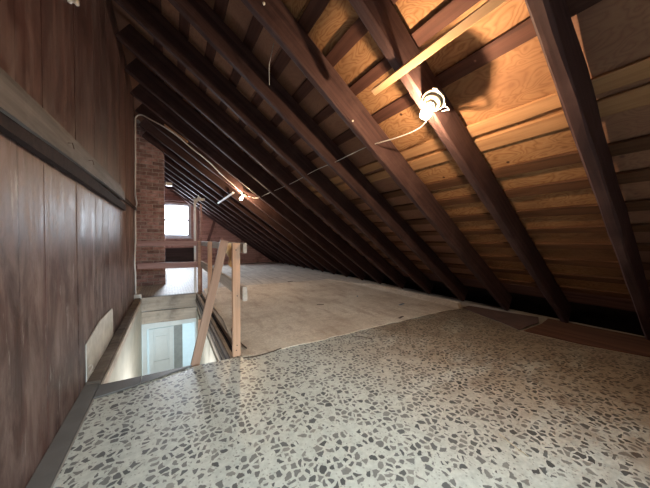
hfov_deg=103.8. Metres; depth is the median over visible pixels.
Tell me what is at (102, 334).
panel
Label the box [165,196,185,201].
header beam
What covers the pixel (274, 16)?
rafter
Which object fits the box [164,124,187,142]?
scrap
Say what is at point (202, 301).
joist
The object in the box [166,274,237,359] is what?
beam
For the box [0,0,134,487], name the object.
wall
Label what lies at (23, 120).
wall ledge
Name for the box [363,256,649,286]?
batten
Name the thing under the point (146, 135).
rafter
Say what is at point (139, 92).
rafter
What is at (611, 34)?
ceiling
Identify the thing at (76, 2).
insulator
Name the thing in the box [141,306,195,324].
header board
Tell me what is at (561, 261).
batten
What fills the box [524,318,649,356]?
board
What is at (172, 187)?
rafter
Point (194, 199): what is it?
railing post
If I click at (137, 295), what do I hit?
outlet box
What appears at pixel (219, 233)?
wall
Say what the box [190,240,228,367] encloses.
brace
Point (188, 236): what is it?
window
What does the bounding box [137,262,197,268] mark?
board
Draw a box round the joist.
[196,294,234,360]
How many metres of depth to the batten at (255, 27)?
2.10 m
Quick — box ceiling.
[111,0,649,292]
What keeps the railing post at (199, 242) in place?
on the joist
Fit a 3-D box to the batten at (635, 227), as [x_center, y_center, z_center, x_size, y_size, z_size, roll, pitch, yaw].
[-0.256,-0.174,5.752,0.075,0.062,11.280,-1,1,-31]
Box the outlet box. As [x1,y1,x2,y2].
[134,294,141,298]
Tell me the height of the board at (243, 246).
0.082 m
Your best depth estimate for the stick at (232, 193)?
5.77 m
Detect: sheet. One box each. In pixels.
[139,267,207,297]
[204,279,461,356]
[462,306,538,329]
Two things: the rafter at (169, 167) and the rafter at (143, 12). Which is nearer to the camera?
the rafter at (143, 12)
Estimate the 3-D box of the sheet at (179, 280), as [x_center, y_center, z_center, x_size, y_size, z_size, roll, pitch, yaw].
[-3.909,0.842,6.785,1.310,0.003,5.370,-1,1,-31]
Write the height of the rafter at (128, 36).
3.224 m
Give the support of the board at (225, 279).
attached to the railing post at (199, 242)
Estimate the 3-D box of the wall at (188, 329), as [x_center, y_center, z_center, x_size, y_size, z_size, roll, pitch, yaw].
[-3.143,2.302,5.605,2.860,2.320,2.540,-1,1,-31]
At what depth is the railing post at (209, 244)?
3.31 m
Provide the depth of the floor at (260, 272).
6.01 m
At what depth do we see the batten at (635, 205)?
2.03 m
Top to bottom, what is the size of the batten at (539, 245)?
0.067 m
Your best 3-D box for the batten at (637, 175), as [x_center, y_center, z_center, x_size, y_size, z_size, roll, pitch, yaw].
[-0.611,-0.467,5.530,0.091,0.072,11.280,-1,1,-31]
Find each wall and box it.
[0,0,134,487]
[108,306,218,382]
[144,306,196,373]
[164,187,280,264]
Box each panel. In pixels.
[85,308,112,381]
[165,248,193,261]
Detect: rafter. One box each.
[114,0,433,293]
[115,24,406,288]
[124,58,384,283]
[130,84,366,280]
[135,104,350,276]
[139,119,336,273]
[142,131,324,271]
[164,154,314,269]
[164,161,305,267]
[164,167,297,266]
[164,172,290,264]
[164,176,284,263]
[165,181,278,262]
[165,184,273,261]
[168,0,467,300]
[241,0,511,310]
[348,0,571,322]
[525,0,649,339]
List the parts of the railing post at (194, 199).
pole bracket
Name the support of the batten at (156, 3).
attached to the ceiling
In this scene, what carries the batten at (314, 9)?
attached to the ceiling
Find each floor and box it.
[51,262,649,487]
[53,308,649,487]
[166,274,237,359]
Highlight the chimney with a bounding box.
[134,119,165,285]
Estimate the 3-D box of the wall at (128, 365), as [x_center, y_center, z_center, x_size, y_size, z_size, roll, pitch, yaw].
[-1.867,2.247,3.102,0.920,2.510,3.020,-1,1,-31]
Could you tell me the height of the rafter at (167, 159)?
3.225 m
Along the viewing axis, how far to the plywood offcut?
2.20 m
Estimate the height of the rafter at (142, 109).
3.228 m
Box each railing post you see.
[193,195,204,292]
[198,241,200,293]
[200,204,201,291]
[207,242,211,288]
[231,243,240,356]
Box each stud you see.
[196,209,198,261]
[207,221,214,240]
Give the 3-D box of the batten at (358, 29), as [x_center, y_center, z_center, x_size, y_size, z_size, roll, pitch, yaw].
[-1.751,-1.405,4.817,0.090,0.073,11.280,-1,1,-31]
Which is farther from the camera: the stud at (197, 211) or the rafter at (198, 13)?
the stud at (197, 211)
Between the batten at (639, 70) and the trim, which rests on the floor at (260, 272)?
the trim
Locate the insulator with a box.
[67,0,79,5]
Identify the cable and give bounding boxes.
[134,114,239,294]
[248,113,427,197]
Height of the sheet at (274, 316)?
0.053 m
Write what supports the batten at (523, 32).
attached to the ceiling
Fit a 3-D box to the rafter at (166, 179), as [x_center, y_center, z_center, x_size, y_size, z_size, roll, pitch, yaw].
[-3.400,-0.809,8.897,4.414,3.226,0.070,-1,1,-31]
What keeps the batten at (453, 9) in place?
attached to the ceiling
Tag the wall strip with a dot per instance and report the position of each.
(127, 201)
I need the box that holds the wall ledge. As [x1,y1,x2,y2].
[0,67,125,210]
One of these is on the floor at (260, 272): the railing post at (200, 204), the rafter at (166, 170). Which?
the rafter at (166, 170)
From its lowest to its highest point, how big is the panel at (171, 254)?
0.590 m
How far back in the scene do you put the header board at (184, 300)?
4.32 m
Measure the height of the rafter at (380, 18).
3.230 m
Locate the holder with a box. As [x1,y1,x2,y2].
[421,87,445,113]
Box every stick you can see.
[218,192,233,203]
[371,0,506,94]
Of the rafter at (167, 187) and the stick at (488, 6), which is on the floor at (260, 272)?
the rafter at (167, 187)
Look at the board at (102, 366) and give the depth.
2.15 m
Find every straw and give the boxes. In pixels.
[243,348,280,358]
[499,433,528,456]
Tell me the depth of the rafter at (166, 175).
8.28 m
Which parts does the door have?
door, door panel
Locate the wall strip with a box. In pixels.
[123,198,136,210]
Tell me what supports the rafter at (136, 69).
on the floor at (260, 272)
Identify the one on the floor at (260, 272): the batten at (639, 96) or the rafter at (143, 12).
the rafter at (143, 12)
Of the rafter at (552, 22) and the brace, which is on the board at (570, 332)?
the rafter at (552, 22)
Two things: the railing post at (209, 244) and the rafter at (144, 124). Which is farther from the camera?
the rafter at (144, 124)
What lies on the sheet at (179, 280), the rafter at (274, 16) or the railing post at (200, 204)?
the railing post at (200, 204)
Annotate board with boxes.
[85,298,140,384]
[101,299,141,383]
[137,241,197,245]
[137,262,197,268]
[141,293,197,311]
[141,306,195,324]
[201,241,246,252]
[201,261,246,300]
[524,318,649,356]
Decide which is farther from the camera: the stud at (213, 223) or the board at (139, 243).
the stud at (213, 223)
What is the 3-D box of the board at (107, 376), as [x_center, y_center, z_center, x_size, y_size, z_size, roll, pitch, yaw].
[-2.231,0.934,2.923,0.016,0.074,2.910,-1,1,-31]
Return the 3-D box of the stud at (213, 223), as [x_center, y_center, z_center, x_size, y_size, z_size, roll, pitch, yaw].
[-4.328,-0.664,9.829,0.428,1.146,0.052,-1,1,-32]
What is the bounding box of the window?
[165,202,191,238]
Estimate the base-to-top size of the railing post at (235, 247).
0.917 m
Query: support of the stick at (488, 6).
attached to the rafter at (380, 18)
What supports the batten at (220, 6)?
attached to the ceiling
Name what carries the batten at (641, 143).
attached to the ceiling
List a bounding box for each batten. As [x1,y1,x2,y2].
[150,0,163,81]
[176,13,189,98]
[194,0,228,113]
[212,15,262,128]
[229,0,329,142]
[244,0,397,156]
[258,0,479,167]
[272,0,601,179]
[291,56,649,196]
[297,83,649,201]
[309,134,649,212]
[319,167,649,220]
[329,199,649,229]
[338,223,649,236]
[346,241,649,250]
[355,249,649,269]
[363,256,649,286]
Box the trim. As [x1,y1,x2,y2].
[26,365,191,487]
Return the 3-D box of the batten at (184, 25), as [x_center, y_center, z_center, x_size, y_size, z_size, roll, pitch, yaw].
[-2.515,-2.036,4.339,0.090,0.072,11.280,-1,1,-32]
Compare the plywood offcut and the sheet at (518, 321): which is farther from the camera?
the sheet at (518, 321)
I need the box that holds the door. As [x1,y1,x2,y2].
[142,318,195,375]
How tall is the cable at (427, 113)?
0.099 m
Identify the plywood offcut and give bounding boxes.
[226,243,231,267]
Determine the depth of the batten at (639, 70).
1.50 m
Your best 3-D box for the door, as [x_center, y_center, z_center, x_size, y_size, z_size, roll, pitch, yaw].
[-2.670,2.400,4.471,0.860,2.160,0.120,-1,1,-31]
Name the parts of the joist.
lining strip, lining strip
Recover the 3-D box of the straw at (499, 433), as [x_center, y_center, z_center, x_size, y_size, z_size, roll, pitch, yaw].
[0.863,0.922,1.172,0.013,0.009,0.134,0,1,-19]
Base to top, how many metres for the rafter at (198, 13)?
3.225 m
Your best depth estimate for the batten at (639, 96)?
1.58 m

